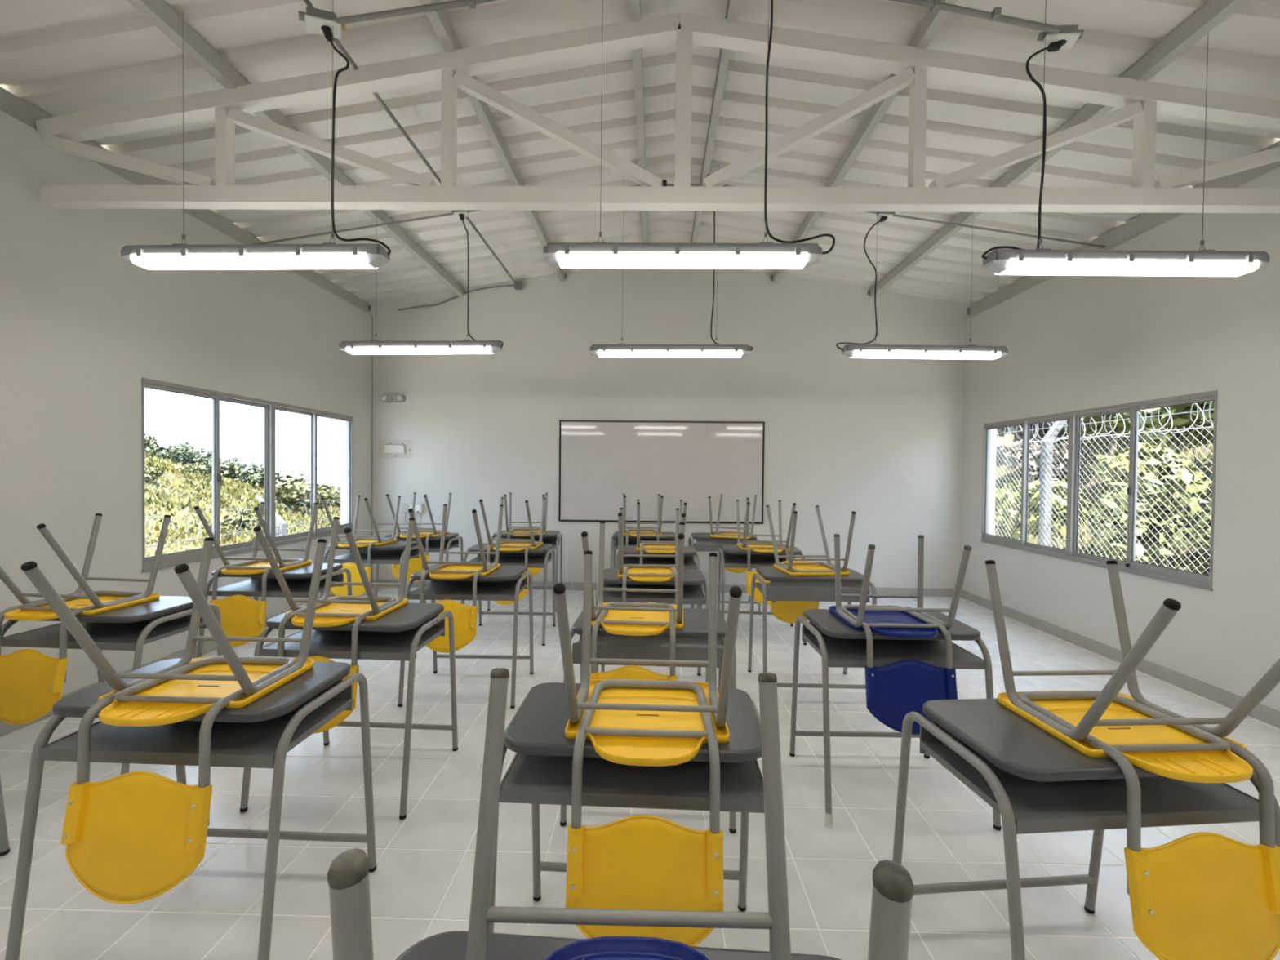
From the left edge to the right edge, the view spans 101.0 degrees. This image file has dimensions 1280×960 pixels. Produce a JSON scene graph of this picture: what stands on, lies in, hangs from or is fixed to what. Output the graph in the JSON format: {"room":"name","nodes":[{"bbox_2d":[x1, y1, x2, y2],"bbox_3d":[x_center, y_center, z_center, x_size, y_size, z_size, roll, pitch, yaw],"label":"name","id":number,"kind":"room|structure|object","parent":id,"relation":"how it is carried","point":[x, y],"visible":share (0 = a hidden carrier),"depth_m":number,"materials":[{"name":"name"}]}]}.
{"room":"classroom","nodes":[
{"label":"classroom","id":0,"kind":"room"},
{"bbox_2d":[0,110,372,695],"bbox_3d":[-3.406,-0.268,1.553,0.130,3.235,9.772,1,1,2],"label":"wall","id":1,"kind":"structure","parent":0,"point":[82,325],"depth_m":3.27,"materials":[{"name":"paint"}]},
{"bbox_2d":[0,86,370,313],"bbox_3d":[-3.398,-1.959,1.525,0.126,0.138,9.508,1,1,2],"label":"purlin","id":2,"kind":"object","parent":1,"relation":"on","point":[11,104],"visible":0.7,"depth_m":3.90,"materials":[{"name":"metal"}]},
{"bbox_2d":[0,578,372,737],"bbox_3d":[-3.353,1.304,1.575,0.010,0.092,9.512,1,1,2],"label":"baseboard","id":3,"kind":"structure","parent":1,"relation":"attached to","point":[208,646],"depth_m":3.50,"materials":[{"name":"tile"}]},
{"bbox_2d":[141,377,353,572],"bbox_3d":[-3.276,-0.050,4.692,0.076,1.286,2.426,1,1,2],"label":"window","id":4,"kind":"structure","parent":1,"relation":"in","point":[172,559],"depth_m":4.64,"materials":[{"name":"metal"}]},
{"bbox_2d":[35,12,1279,213],"bbox_3d":[0.185,-1.952,2.828,6.991,1.023,0.094,1,1,2],"label":"roof truss","id":5,"kind":"object","parent":1,"relation":"attached to","point":[1140,101],"visible":1,"depth_m":2.80,"materials":[{"name":"white metal"}]},
{"bbox_2d":[253,179,1106,248],"bbox_3d":[0.229,-2.136,4.263,6.900,0.535,0.080,1,1,2],"label":"conduit","id":6,"kind":"object","parent":1,"relation":"attached to","point":[664,181],"visible":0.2,"depth_m":4.22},
{"bbox_2d":[0,0,1279,304],"bbox_3d":[0.163,-2.276,1.969,7.537,0.637,11.198,1,1,2],"label":"ceiling","id":7,"kind":"structure","parent":0,"point":[60,57],"depth_m":3.32,"materials":[{"name":"paint"}]},
{"bbox_2d":[120,0,391,270],"bbox_3d":[-1.801,-1.665,2.483,1.281,1.314,0.120,1,1,3],"label":"lamp","id":8,"kind":"object","parent":7,"relation":"hanging from","point":[326,255],"visible":1,"depth_m":2.46,"materials":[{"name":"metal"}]},
{"bbox_2d":[129,252,377,270],"bbox_3d":[-1.817,-1.030,2.494,1.126,0.044,0.114,1,1,3],"label":"diffuser","id":9,"kind":"object","parent":8,"relation":"attached to","point":[148,260],"depth_m":2.45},
{"bbox_2d":[126,0,466,296],"bbox_3d":[-2.250,-2.142,1.488,0.112,0.092,9.508,1,1,2],"label":"purlin","id":10,"kind":"object","parent":7,"relation":"attached to","point":[157,12],"visible":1,"depth_m":2.84,"materials":[{"name":"metal"}]},
{"bbox_2d":[302,0,522,311],"bbox_3d":[-2.252,-2.093,1.688,1.477,0.335,9.106,1,1,2],"label":"conduit","id":11,"kind":"object","parent":10,"relation":"attached to","point":[517,284],"visible":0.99,"depth_m":3.75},
{"bbox_2d":[338,213,503,354],"bbox_3d":[-1.737,-1.676,4.192,1.286,1.334,0.120,0,1,0],"label":"lamp","id":12,"kind":"object","parent":7,"relation":"hanging from","point":[464,346],"visible":0.99,"depth_m":4.16,"materials":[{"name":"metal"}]},
{"bbox_2d":[346,346,493,354],"bbox_3d":[-1.742,-1.031,4.202,1.126,0.044,0.114,0,1,0],"label":"diffuser","id":13,"kind":"object","parent":12,"relation":"attached to","point":[350,349],"depth_m":4.15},
{"bbox_2d":[419,0,566,281],"bbox_3d":[-1.052,-2.309,1.450,0.099,0.092,9.508,1,1,2],"label":"purlin","id":14,"kind":"object","parent":7,"relation":"attached to","point":[439,20],"visible":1,"depth_m":3.46,"materials":[{"name":"metal"}]},
{"bbox_2d":[629,0,648,242],"bbox_3d":[-0.062,-2.446,1.419,0.090,0.092,9.508,1,1,2],"label":"purlin","id":15,"kind":"object","parent":7,"relation":"attached to","point":[635,5],"visible":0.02,"depth_m":3.39,"materials":[{"name":"metal"}]},
{"bbox_2d":[589,163,753,357],"bbox_3d":[0.255,-1.748,4.193,1.302,1.535,0.120,0,1,0],"label":"lamp","id":16,"kind":"object","parent":7,"relation":"hanging from","point":[716,349],"visible":0.91,"depth_m":4.16,"materials":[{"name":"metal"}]},
{"bbox_2d":[598,350,742,357],"bbox_3d":[0.238,-1.003,4.205,1.126,0.044,0.114,0,1,0],"label":"diffuser","id":17,"kind":"object","parent":16,"relation":"attached to","point":[602,353],"depth_m":4.15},
{"bbox_2d":[542,0,835,269],"bbox_3d":[0.235,-1.736,2.423,1.339,1.496,0.120,1,1,2],"label":"lamp","id":18,"kind":"object","parent":7,"relation":"hanging from","point":[786,255],"visible":1,"depth_m":2.40,"materials":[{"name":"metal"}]},
{"bbox_2d":[557,251,808,269],"bbox_3d":[0.190,-1.011,2.435,1.126,0.044,0.114,1,1,2],"label":"diffuser","id":19,"kind":"object","parent":18,"relation":"attached to","point":[570,260],"depth_m":2.39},
{"bbox_2d":[329,0,1061,34],"bbox_3d":[0.220,-2.203,2.414,3.354,0.330,0.060,1,1,2],"label":"conduit","id":20,"kind":"object","parent":7,"relation":"attached to","point":[996,15],"visible":0.96,"depth_m":2.38,"materials":[{"name":"metal"}]},
{"bbox_2d":[297,5,345,39],"bbox_3d":[-1.481,-2.136,2.460,0.190,0.077,0.099,0,1,-30],"label":"junction box","id":21,"kind":"object","parent":20,"relation":"attached to","point":[316,20],"visible":0.86,"depth_m":2.44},
{"bbox_2d":[1037,24,1084,50],"bbox_3d":[1.936,-2.042,2.433,0.173,0.071,0.090,1,1,16],"label":"junction box","id":22,"kind":"object","parent":20,"relation":"attached to","point":[1068,35],"visible":0.92,"depth_m":2.41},
{"bbox_2d":[687,0,740,269],"bbox_3d":[0.441,-2.433,1.405,0.090,0.092,9.508,1,1,2],"label":"purlin","id":23,"kind":"object","parent":7,"relation":"attached to","point":[732,6],"visible":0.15,"depth_m":3.44,"materials":[{"name":"metal"}]},
{"bbox_2d":[770,0,957,282],"bbox_3d":[1.424,-2.269,1.379,0.099,0.092,9.508,1,1,2],"label":"purlin","id":24,"kind":"object","parent":7,"relation":"attached to","point":[932,21],"visible":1,"depth_m":3.40,"materials":[{"name":"metal"}]},
{"bbox_2d":[835,184,1008,359],"bbox_3d":[2.212,-1.627,4.126,1.309,1.340,0.129,1,1,0],"label":"lamp","id":25,"kind":"object","parent":7,"relation":"hanging from","point":[854,350],"visible":0.98,"depth_m":4.09,"materials":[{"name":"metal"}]},
{"bbox_2d":[851,350,1000,359],"bbox_3d":[2.224,-0.978,4.132,1.126,0.044,0.114,1,1,0],"label":"diffuser","id":26,"kind":"object","parent":25,"relation":"attached to","point":[922,354],"depth_m":4.08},
{"bbox_2d":[867,0,1248,297],"bbox_3d":[2.546,-2.082,1.349,0.112,0.092,9.508,1,1,2],"label":"purlin","id":27,"kind":"object","parent":7,"relation":"attached to","point":[1211,14],"visible":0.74,"depth_m":2.81,"materials":[{"name":"metal"}]},
{"bbox_2d":[981,0,1269,276],"bbox_3d":[2.241,-1.611,2.436,1.282,1.303,0.120,0,1,0],"label":"lamp","id":28,"kind":"object","parent":7,"relation":"hanging from","point":[1014,260],"visible":1,"depth_m":2.40,"materials":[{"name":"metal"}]},
{"bbox_2d":[995,258,1259,276],"bbox_3d":[2.243,-0.982,2.446,1.126,0.044,0.114,0,1,0],"label":"diffuser","id":29,"kind":"object","parent":28,"relation":"attached to","point":[1101,267],"depth_m":2.40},
{"bbox_2d":[0,586,1279,959],"bbox_3d":[0.107,1.449,1.476,7.197,0.120,9.772,1,1,2],"label":"floor","id":30,"kind":"structure","parent":0,"point":[421,882],"depth_m":2.07,"materials":[{"name":"tile"}]},
{"bbox_2d":[1,595,222,774],"bbox_3d":[-2.491,0.965,2.496,0.697,0.761,0.553,1,1,4],"label":"school desk","id":31,"kind":"object","parent":30,"relation":"on","point":[129,628],"visible":0.36,"depth_m":2.38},
{"bbox_2d":[0,513,170,724],"bbox_3d":[-2.582,0.593,2.410,0.410,0.847,0.537,1,1,6],"label":"chair","id":32,"kind":"object","parent":31,"relation":"on","point":[32,681],"visible":0.94,"depth_m":2.24,"materials":[{"name":"yellow plastic"}]},
{"bbox_2d":[1,607,207,650],"bbox_3d":[-2.489,0.676,2.476,0.660,0.123,0.380,1,1,2],"label":"tray","id":33,"kind":"object","parent":31,"relation":"on","point":[131,634],"depth_m":2.37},
{"bbox_2d":[4,657,376,959],"bbox_3d":[-1.282,0.989,1.600,0.697,0.768,0.553,1,1,2],"label":"school desk","id":34,"kind":"object","parent":30,"relation":"on","point":[260,734],"visible":0.73,"depth_m":1.45,"materials":[{"name":"metal"}]},
{"bbox_2d":[20,537,326,904],"bbox_3d":[-1.258,0.615,1.506,0.410,0.847,0.537,1,1,2],"label":"chair","id":35,"kind":"object","parent":34,"relation":"on","point":[130,837],"visible":1,"depth_m":1.33,"materials":[{"name":"yellow plastic"}]},
{"bbox_2d":[40,679,352,768],"bbox_3d":[-1.279,0.697,1.579,0.652,0.124,0.365,1,1,2],"label":"tray","id":36,"kind":"object","parent":34,"relation":"on","point":[258,742],"depth_m":1.45,"materials":[{"name":"plastic"}]},
{"bbox_2d":[196,563,352,657],"bbox_3d":[-2.343,0.950,3.437,0.697,0.766,0.553,1,1,2],"label":"school desk","id":37,"kind":"object","parent":30,"relation":"on","point":[298,580],"visible":0.37,"depth_m":3.32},
{"bbox_2d":[193,502,318,646],"bbox_3d":[-2.434,0.575,3.382,0.410,0.847,0.537,1,1,4],"label":"chair","id":38,"kind":"object","parent":37,"relation":"on","point":[241,615],"visible":0.82,"depth_m":3.21,"materials":[{"name":"yellow plastic"}]},
{"bbox_2d":[206,569,343,597],"bbox_3d":[-2.340,0.658,3.417,0.652,0.124,0.364,1,1,2],"label":"tray","id":39,"kind":"object","parent":37,"relation":"on","point":[299,586],"depth_m":3.32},
{"bbox_2d":[240,602,457,819],"bbox_3d":[-1.274,0.979,2.405,0.697,0.763,0.553,1,1,3],"label":"school desk","id":40,"kind":"object","parent":30,"relation":"on","point":[401,633],"visible":0.8,"depth_m":2.27,"materials":[{"name":"paint"}]},
{"bbox_2d":[253,516,414,733],"bbox_3d":[-1.332,0.606,2.357,0.410,0.847,0.537,1,1,3],"label":"chair","id":41,"kind":"object","parent":40,"relation":"on","point":[331,611],"visible":0.62,"depth_m":2.26,"materials":[{"name":"yellow plastic"}]},
{"bbox_2d":[259,614,444,661],"bbox_3d":[-1.272,0.689,2.385,0.656,0.123,0.373,1,1,2],"label":"tray","id":42,"kind":"object","parent":40,"relation":"on","point":[329,642],"depth_m":2.27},
{"bbox_2d":[319,541,426,603],"bbox_3d":[-2.333,0.935,4.644,0.697,0.759,0.553,1,1,3],"label":"school desk","id":43,"kind":"object","parent":30,"relation":"on","point":[393,553],"visible":0.32,"depth_m":4.50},
{"bbox_2d":[320,495,400,596],"bbox_3d":[-2.410,0.563,4.582,0.410,0.847,0.537,1,1,4],"label":"chair","id":44,"kind":"object","parent":43,"relation":"on","point":[370,541],"visible":0.72,"depth_m":4.41,"materials":[{"name":"yellow plastic"}]},
{"bbox_2d":[324,546,419,564],"bbox_3d":[-2.331,0.646,4.623,0.654,0.123,0.368,1,1,2],"label":"tray","id":45,"kind":"object","parent":43,"relation":"on","point":[379,555],"depth_m":4.51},
{"bbox_2d":[373,532,464,604],"bbox_3d":[-2.194,0.925,5.290,0.697,0.761,0.553,1,1,1],"label":"school desk","id":46,"kind":"object","parent":30,"relation":"on","point":[451,541],"visible":0.41,"depth_m":5.22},
{"bbox_2d":[386,492,451,582],"bbox_3d":[-2.176,0.554,5.217,0.410,0.847,0.537,1,1,5],"label":"chair","id":47,"kind":"object","parent":46,"relation":"on","point":[415,564],"visible":0.56,"depth_m":5.05,"materials":[{"name":"yellow plastic"}]},
{"bbox_2d":[396,537,458,552],"bbox_3d":[-2.191,0.635,5.269,0.654,0.123,0.368,1,1,2],"label":"tray","id":48,"kind":"object","parent":46,"relation":"on","point":[450,543],"depth_m":5.25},
{"bbox_2d":[397,564,533,708],"bbox_3d":[-1.084,0.962,3.393,0.697,0.770,0.553,1,1,1],"label":"school desk","id":49,"kind":"object","parent":30,"relation":"on","point":[505,583],"visible":0.74,"depth_m":3.28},
{"bbox_2d":[408,503,503,653],"bbox_3d":[-1.133,0.586,3.300,0.410,0.847,0.537,1,1,2],"label":"chair","id":50,"kind":"object","parent":49,"relation":"on","point":[465,616],"visible":0.77,"depth_m":3.13,"materials":[{"name":"yellow plastic"}]},
{"bbox_2d":[408,574,527,600],"bbox_3d":[-1.081,0.669,3.372,0.654,0.124,0.369,1,1,2],"label":"tray","id":51,"kind":"object","parent":49,"relation":"on","point":[487,588],"depth_m":3.26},
{"bbox_2d":[460,542,555,645],"bbox_3d":[-1.110,0.948,4.518,0.697,0.763,0.553,1,1,0],"label":"school desk","id":52,"kind":"object","parent":30,"relation":"on","point":[540,557],"visible":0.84,"depth_m":4.49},
{"bbox_2d":[468,551,551,568],"bbox_3d":[-1.107,0.657,4.497,0.657,0.123,0.374,1,1,2],"label":"tray","id":53,"kind":"object","parent":52,"relation":"on","point":[536,559],"depth_m":4.45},
{"bbox_2d":[479,497,546,604],"bbox_3d":[-1.064,0.576,4.447,0.410,0.847,0.537,1,1,5],"label":"chair","id":54,"kind":"object","parent":52,"relation":"on","point":[507,544],"visible":0.5,"depth_m":4.35,"materials":[{"name":"yellow plastic"}]},
{"bbox_2d":[487,530,562,610],"bbox_3d":[-1.192,0.932,5.570,0.697,0.760,0.553,1,1,-2],"label":"school desk","id":55,"kind":"object","parent":30,"relation":"on","point":[550,537],"visible":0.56,"depth_m":5.58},
{"bbox_2d":[503,493,547,577],"bbox_3d":[-1.181,0.561,5.481,0.410,0.847,0.537,0,1,-7],"label":"chair","id":56,"kind":"object","parent":55,"relation":"on","point":[535,571],"visible":0.49,"depth_m":5.41,"materials":[{"name":"yellow plastic"}]},
{"bbox_2d":[500,536,559,549],"bbox_3d":[-1.188,0.643,5.550,0.671,0.123,0.401,1,1,2],"label":"tray","id":57,"kind":"object","parent":55,"relation":"on","point":[553,540],"depth_m":5.71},
{"bbox_2d":[395,930,841,959],"bbox_3d":[-0.020,1.022,0.540,0.697,0.761,0.553,1,1,4],"label":"school desk","id":58,"kind":"object","parent":30,"relation":"on","point":[448,945],"visible":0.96,"depth_m":0.72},
{"bbox_2d":[327,667,914,959],"bbox_3d":[-0.017,0.642,0.513,0.410,0.751,0.478,1,1,1],"label":"chair","id":59,"kind":"object","parent":58,"relation":"on","point":[348,873],"visible":1,"depth_m":0.65,"materials":[{"name":"blue plastic"}]},
{"bbox_2d":[488,682,770,951],"bbox_3d":[-0.013,1.010,1.454,0.697,0.757,0.553,1,1,3],"label":"school desk","id":60,"kind":"object","parent":30,"relation":"on","point":[540,770],"visible":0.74,"depth_m":1.32,"materials":[{"name":"plastic"}]},
{"bbox_2d":[498,753,764,813],"bbox_3d":[-0.010,0.722,1.434,0.654,0.122,0.368,1,1,2],"label":"tray","id":61,"kind":"object","parent":60,"relation":"on","point":[530,778],"depth_m":1.29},
{"bbox_2d":[553,550,742,946],"bbox_3d":[0.019,0.641,1.374,0.410,0.847,0.537,1,1,2],"label":"chair","id":62,"kind":"object","parent":60,"relation":"on","point":[645,862],"visible":0.91,"depth_m":1.20,"materials":[{"name":"yellow plastic"}]},
{"bbox_2d":[609,531,675,568],"bbox_3d":[0.048,0.946,5.604,0.697,0.758,0.553,1,1,2],"label":"school desk","id":63,"kind":"object","parent":30,"relation":"on","point":[632,540],"visible":0.41,"depth_m":5.55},
{"bbox_2d":[622,493,663,545],"bbox_3d":[0.021,0.575,5.544,0.410,0.847,0.537,1,1,-2],"label":"chair","id":64,"kind":"object","parent":63,"relation":"on","point":[649,531],"visible":0.42,"depth_m":5.46,"materials":[{"name":"yellow plastic"}]},
{"bbox_2d":[613,537,674,549],"bbox_3d":[0.050,0.657,5.584,0.648,0.122,0.357,1,1,2],"label":"tray","id":65,"kind":"object","parent":63,"relation":"on","point":[632,541],"depth_m":5.75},
{"bbox_2d":[560,608,736,833],"bbox_3d":[0.045,0.994,2.344,0.697,0.763,0.553,1,1,3],"label":"school desk","id":66,"kind":"object","parent":30,"relation":"on","point":[692,640],"visible":0.47,"depth_m":2.18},
{"bbox_2d":[581,520,684,680],"bbox_3d":[-0.014,0.621,2.287,0.410,0.847,0.537,1,1,4],"label":"chair","id":67,"kind":"object","parent":66,"relation":"on","point":[620,618],"visible":0.52,"depth_m":2.19,"materials":[{"name":"yellow plastic"}]},
{"bbox_2d":[572,635,724,667],"bbox_3d":[0.049,0.703,2.355,0.654,0.123,0.368,1,1,2],"label":"tray","id":68,"kind":"object","parent":66,"relation":"on","point":[688,647],"depth_m":2.18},
{"bbox_2d":[595,568,708,682],"bbox_3d":[0.077,0.981,3.403,0.697,0.756,0.553,1,1,1],"label":"school desk","id":69,"kind":"object","parent":30,"relation":"on","point":[693,580],"visible":0.55,"depth_m":3.26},
{"bbox_2d":[617,507,685,604],"bbox_3d":[0.063,0.612,3.350,0.410,0.847,0.537,1,1,-1],"label":"chair","id":70,"kind":"object","parent":69,"relation":"on","point":[637,572],"visible":0.41,"depth_m":3.27,"materials":[{"name":"yellow plastic"}]},
{"bbox_2d":[603,582,706,604],"bbox_3d":[0.080,0.694,3.383,0.654,0.122,0.368,1,1,2],"label":"tray","id":71,"kind":"object","parent":69,"relation":"on","point":[693,593],"depth_m":3.27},
{"bbox_2d":[615,545,699,608],"bbox_3d":[0.142,0.965,4.531,0.697,0.755,0.553,1,1,0],"label":"school desk","id":72,"kind":"object","parent":30,"relation":"on","point":[690,553],"visible":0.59,"depth_m":4.47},
{"bbox_2d":[617,555,697,569],"bbox_3d":[0.145,0.678,4.511,0.655,0.122,0.370,1,1,2],"label":"tray","id":73,"kind":"object","parent":72,"relation":"on","point":[688,563],"depth_m":4.55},
{"bbox_2d":[636,499,686,564],"bbox_3d":[0.171,0.597,4.468,0.410,0.847,0.537,1,1,0],"label":"chair","id":74,"kind":"object","parent":72,"relation":"on","point":[657,547],"visible":0.39,"depth_m":4.37,"materials":[{"name":"yellow plastic"}]},
{"bbox_2d":[688,532,760,611],"bbox_3d":[0.864,0.955,5.524,0.697,0.760,0.553,1,1,1],"label":"school desk","id":75,"kind":"object","parent":30,"relation":"on","point":[704,542],"visible":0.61,"depth_m":5.36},
{"bbox_2d":[690,539,742,551],"bbox_3d":[0.867,0.665,5.535,0.651,0.123,0.363,1,1,2],"label":"tray","id":76,"kind":"object","parent":75,"relation":"on","point":[700,545],"depth_m":5.36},
{"bbox_2d":[708,493,756,573],"bbox_3d":[0.970,0.584,5.494,0.410,0.847,0.537,1,1,22],"label":"chair","id":77,"kind":"object","parent":75,"relation":"on","point":[716,534],"visible":0.48,"depth_m":5.51,"materials":[{"name":"yellow plastic"}]},
{"bbox_2d":[717,544,806,644],"bbox_3d":[1.049,0.972,4.625,0.697,0.757,0.553,1,1,5],"label":"school desk","id":78,"kind":"object","parent":30,"relation":"on","point":[731,556],"visible":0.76,"depth_m":4.58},
{"bbox_2d":[723,551,794,568],"bbox_3d":[1.051,0.684,4.604,0.665,0.122,0.390,1,1,2],"label":"tray","id":79,"kind":"object","parent":78,"relation":"on","point":[731,559],"depth_m":4.56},
{"bbox_2d":[736,499,795,604],"bbox_3d":[1.070,0.603,4.557,0.410,0.847,0.537,1,1,1],"label":"chair","id":80,"kind":"object","parent":78,"relation":"on","point":[763,546],"visible":0.65,"depth_m":4.46,"materials":[{"name":"yellow plastic"}]},
{"bbox_2d":[747,566,876,688],"bbox_3d":[1.109,0.986,3.464,0.697,0.766,0.553,1,1,2],"label":"school desk","id":81,"kind":"object","parent":30,"relation":"on","point":[782,586],"visible":0.8,"depth_m":3.30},
{"bbox_2d":[765,505,856,622],"bbox_3d":[1.127,0.610,3.572,0.410,0.847,0.537,1,1,-6],"label":"chair","id":82,"kind":"object","parent":81,"relation":"on","point":[787,611],"visible":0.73,"depth_m":3.64,"materials":[{"name":"yellow plastic"}]},
{"bbox_2d":[754,581,869,602],"bbox_3d":[1.113,0.694,3.475,0.649,0.124,0.358,1,1,2],"label":"tray","id":83,"kind":"object","parent":81,"relation":"on","point":[805,591],"depth_m":3.30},
{"bbox_2d":[789,608,1001,830],"bbox_3d":[1.096,1.006,2.365,0.699,0.763,0.554,1,1,0],"label":"school desk","id":84,"kind":"object","parent":30,"relation":"on","point":[838,645],"visible":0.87,"depth_m":2.24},
{"bbox_2d":[802,622,986,669],"bbox_3d":[1.100,0.715,2.345,0.655,0.123,0.370,1,1,2],"label":"tray","id":85,"kind":"object","parent":84,"relation":"on","point":[836,651],"depth_m":2.24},
{"bbox_2d":[828,533,971,734],"bbox_3d":[1.090,0.625,2.290,0.410,0.751,0.478,1,1,1],"label":"chair","id":86,"kind":"object","parent":84,"relation":"on","point":[895,690],"visible":0.95,"depth_m":2.12,"materials":[{"name":"blue plastic"}]},
{"bbox_2d":[892,697,1279,959],"bbox_3d":[1.150,1.028,1.414,0.697,0.748,0.553,1,1,-5],"label":"school desk","id":87,"kind":"object","parent":30,"relation":"on","point":[1037,782],"visible":0.55,"depth_m":1.29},
{"bbox_2d":[919,720,1259,834],"bbox_3d":[1.155,0.743,1.394,0.684,0.121,0.430,1,1,2],"label":"tray","id":88,"kind":"object","parent":87,"relation":"on","point":[1025,803],"depth_m":1.26,"materials":[{"name":"plastic"}]},
{"bbox_2d":[985,560,1279,959],"bbox_3d":[1.253,0.664,1.348,0.410,0.847,0.537,1,1,-3],"label":"chair","id":89,"kind":"object","parent":87,"relation":"on","point":[1202,895],"visible":1,"depth_m":1.18,"materials":[{"name":"yellow plastic"}]},
{"bbox_2d":[368,268,969,588],"bbox_3d":[0.270,-0.644,6.263,7.197,3.920,0.130,1,1,2],"label":"wall","id":90,"kind":"structure","parent":0,"point":[881,440],"depth_m":6.18,"materials":[{"name":"paint"}]},
{"bbox_2d":[558,419,764,524],"bbox_3d":[0.246,-0.096,6.193,2.400,1.192,0.028,1,1,2],"label":"whiteboard","id":91,"kind":"object","parent":90,"relation":"attached to","point":[601,461],"visible":0.97,"depth_m":6.19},
{"bbox_2d":[372,578,954,596],"bbox_3d":[0.247,1.270,6.223,6.915,0.092,0.010,1,1,2],"label":"baseboard","id":92,"kind":"structure","parent":90,"relation":"attached to","point":[568,585],"depth_m":6.19,"materials":[{"name":"tile"}]},
{"bbox_2d":[960,166,1279,711],"bbox_3d":[3.657,-0.169,1.347,0.130,3.195,9.772,1,1,2],"label":"wall","id":93,"kind":"structure","parent":0,"point":[1073,343],"depth_m":3.64,"materials":[{"name":"paint"}]},
{"bbox_2d":[980,390,1217,591],"bbox_3d":[3.706,0.051,4.531,0.076,1.273,2.379,1,1,2],"label":"window","id":94,"kind":"structure","parent":93,"relation":"in","point":[1195,580],"depth_m":4.45,"materials":[{"name":"metal"}]},
{"bbox_2d":[960,589,1279,728],"bbox_3d":[3.570,1.381,1.374,0.010,0.092,9.512,1,1,2],"label":"baseboard","id":95,"kind":"structure","parent":93,"relation":"attached to","point":[1266,714],"depth_m":3.76,"materials":[{"name":"tile"}]},
{"bbox_2d":[967,140,1279,318],"bbox_3d":[3.685,-1.852,1.319,0.126,0.170,9.508,1,1,2],"label":"purlin","id":96,"kind":"object","parent":93,"relation":"on","point":[1143,223],"visible":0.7,"depth_m":4.05,"materials":[{"name":"metal"}]},
{"label":"outside","id":97,"kind":"structure","parent":0,"visible":0},
{"bbox_2d":[144,464,340,557],"bbox_3d":[-41.884,4.724,47.324,79.300,16.598,104.000,1,1,2],"label":"hillside","id":98,"kind":"structure","parent":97,"point":[181,514],"depth_m":20.94,"materials":[{"name":"green plant"}]},
{"bbox_2d":[144,452,340,556],"bbox_3d":[-24.605,0.969,28.817,20.504,7.793,54.358,0,1,-25],"label":"hedge","id":99,"kind":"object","parent":98,"relation":"on","point":[232,486],"depth_m":27.03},
{"bbox_2d":[144,494,340,549],"bbox_3d":[-5.836,1.803,9.975,0.634,3.180,10.548,1,1,2],"label":"wire fence","id":100,"kind":"object","parent":98,"relation":"on","point":[281,525],"visible":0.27,"depth_m":8.42,"materials":[{"name":"metal"}]},
{"bbox_2d":[275,480,310,508],"bbox_3d":[-20.372,1.091,31.110,2.158,2.053,2.476,0,1,-39],"label":"tree","id":101,"kind":"object","parent":98,"relation":"on","point":[291,493],"visible":0.88,"depth_m":30.59,"materials":[{"name":"green plant"}]},
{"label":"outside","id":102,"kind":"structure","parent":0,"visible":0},
{"bbox_2d":[994,410,1213,574],"bbox_3d":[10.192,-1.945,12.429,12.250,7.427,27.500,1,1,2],"label":"tree","id":103,"kind":"object","parent":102,"point":[1206,565],"visible":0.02,"depth_m":8.38,"materials":[{"name":"plant"}]},
{"bbox_2d":[1003,437,1084,485],"bbox_3d":[6.971,0.130,9.037,1.254,1.688,1.049,1,1,2],"label":"shrub","id":104,"kind":"object","parent":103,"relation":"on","point":[1063,469],"visible":0.5,"depth_m":8.89,"materials":[{"name":"green plant"}]},
{"bbox_2d":[1059,413,1129,464],"bbox_3d":[8.013,-1.267,9.403,1.710,2.922,1.724,1,1,2],"label":"shrub","id":105,"kind":"object","parent":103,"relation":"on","point":[1088,431],"visible":0.02,"depth_m":9.15,"materials":[{"name":"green plant"}]},
{"bbox_2d":[994,400,1213,574],"bbox_3d":[5.311,0.437,7.054,0.584,2.840,6.606,1,1,2],"label":"fence","id":106,"kind":"object","parent":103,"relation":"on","point":[1046,461],"visible":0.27,"depth_m":6.10,"materials":[{"name":"metal"}]},
{"bbox_2d":[994,413,1213,573],"bbox_3d":[7.547,0.093,7.562,4.936,3.267,9.025,1,1,2],"label":"grass","id":107,"kind":"structure","parent":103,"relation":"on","point":[1201,568],"depth_m":8.31,"materials":[{"name":"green plant"}]},
{"bbox_2d":[995,477,1092,541],"bbox_3d":[6.093,0.800,8.087,0.995,1.703,1.279,0,1,-26],"label":"shrub","id":108,"kind":"object","parent":107,"relation":"on","point":[1081,515],"visible":0.4,"depth_m":7.92,"materials":[{"name":"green plant"}]},
{"bbox_2d":[1084,475,1210,563],"bbox_3d":[6.041,0.762,6.350,1.245,1.647,1.044,1,1,2],"label":"shrub","id":109,"kind":"object","parent":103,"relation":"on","point":[1148,482],"visible":0.75,"depth_m":6.12,"materials":[{"name":"green plant"}]},
{"bbox_2d":[1086,435,1212,506],"bbox_3d":[6.758,0.284,7.020,1.134,1.725,1.009,1,1,2],"label":"shrub","id":110,"kind":"object","parent":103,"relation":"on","point":[1173,475],"visible":0.41,"depth_m":6.86,"materials":[{"name":"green plant"}]},
{"bbox_2d":[1107,400,1213,486],"bbox_3d":[7.630,-0.916,7.817,1.469,2.871,1.989,0,1,-20],"label":"shrub","id":111,"kind":"object","parent":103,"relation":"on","point":[1180,420],"visible":0.18,"depth_m":7.49,"materials":[{"name":"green plant"}]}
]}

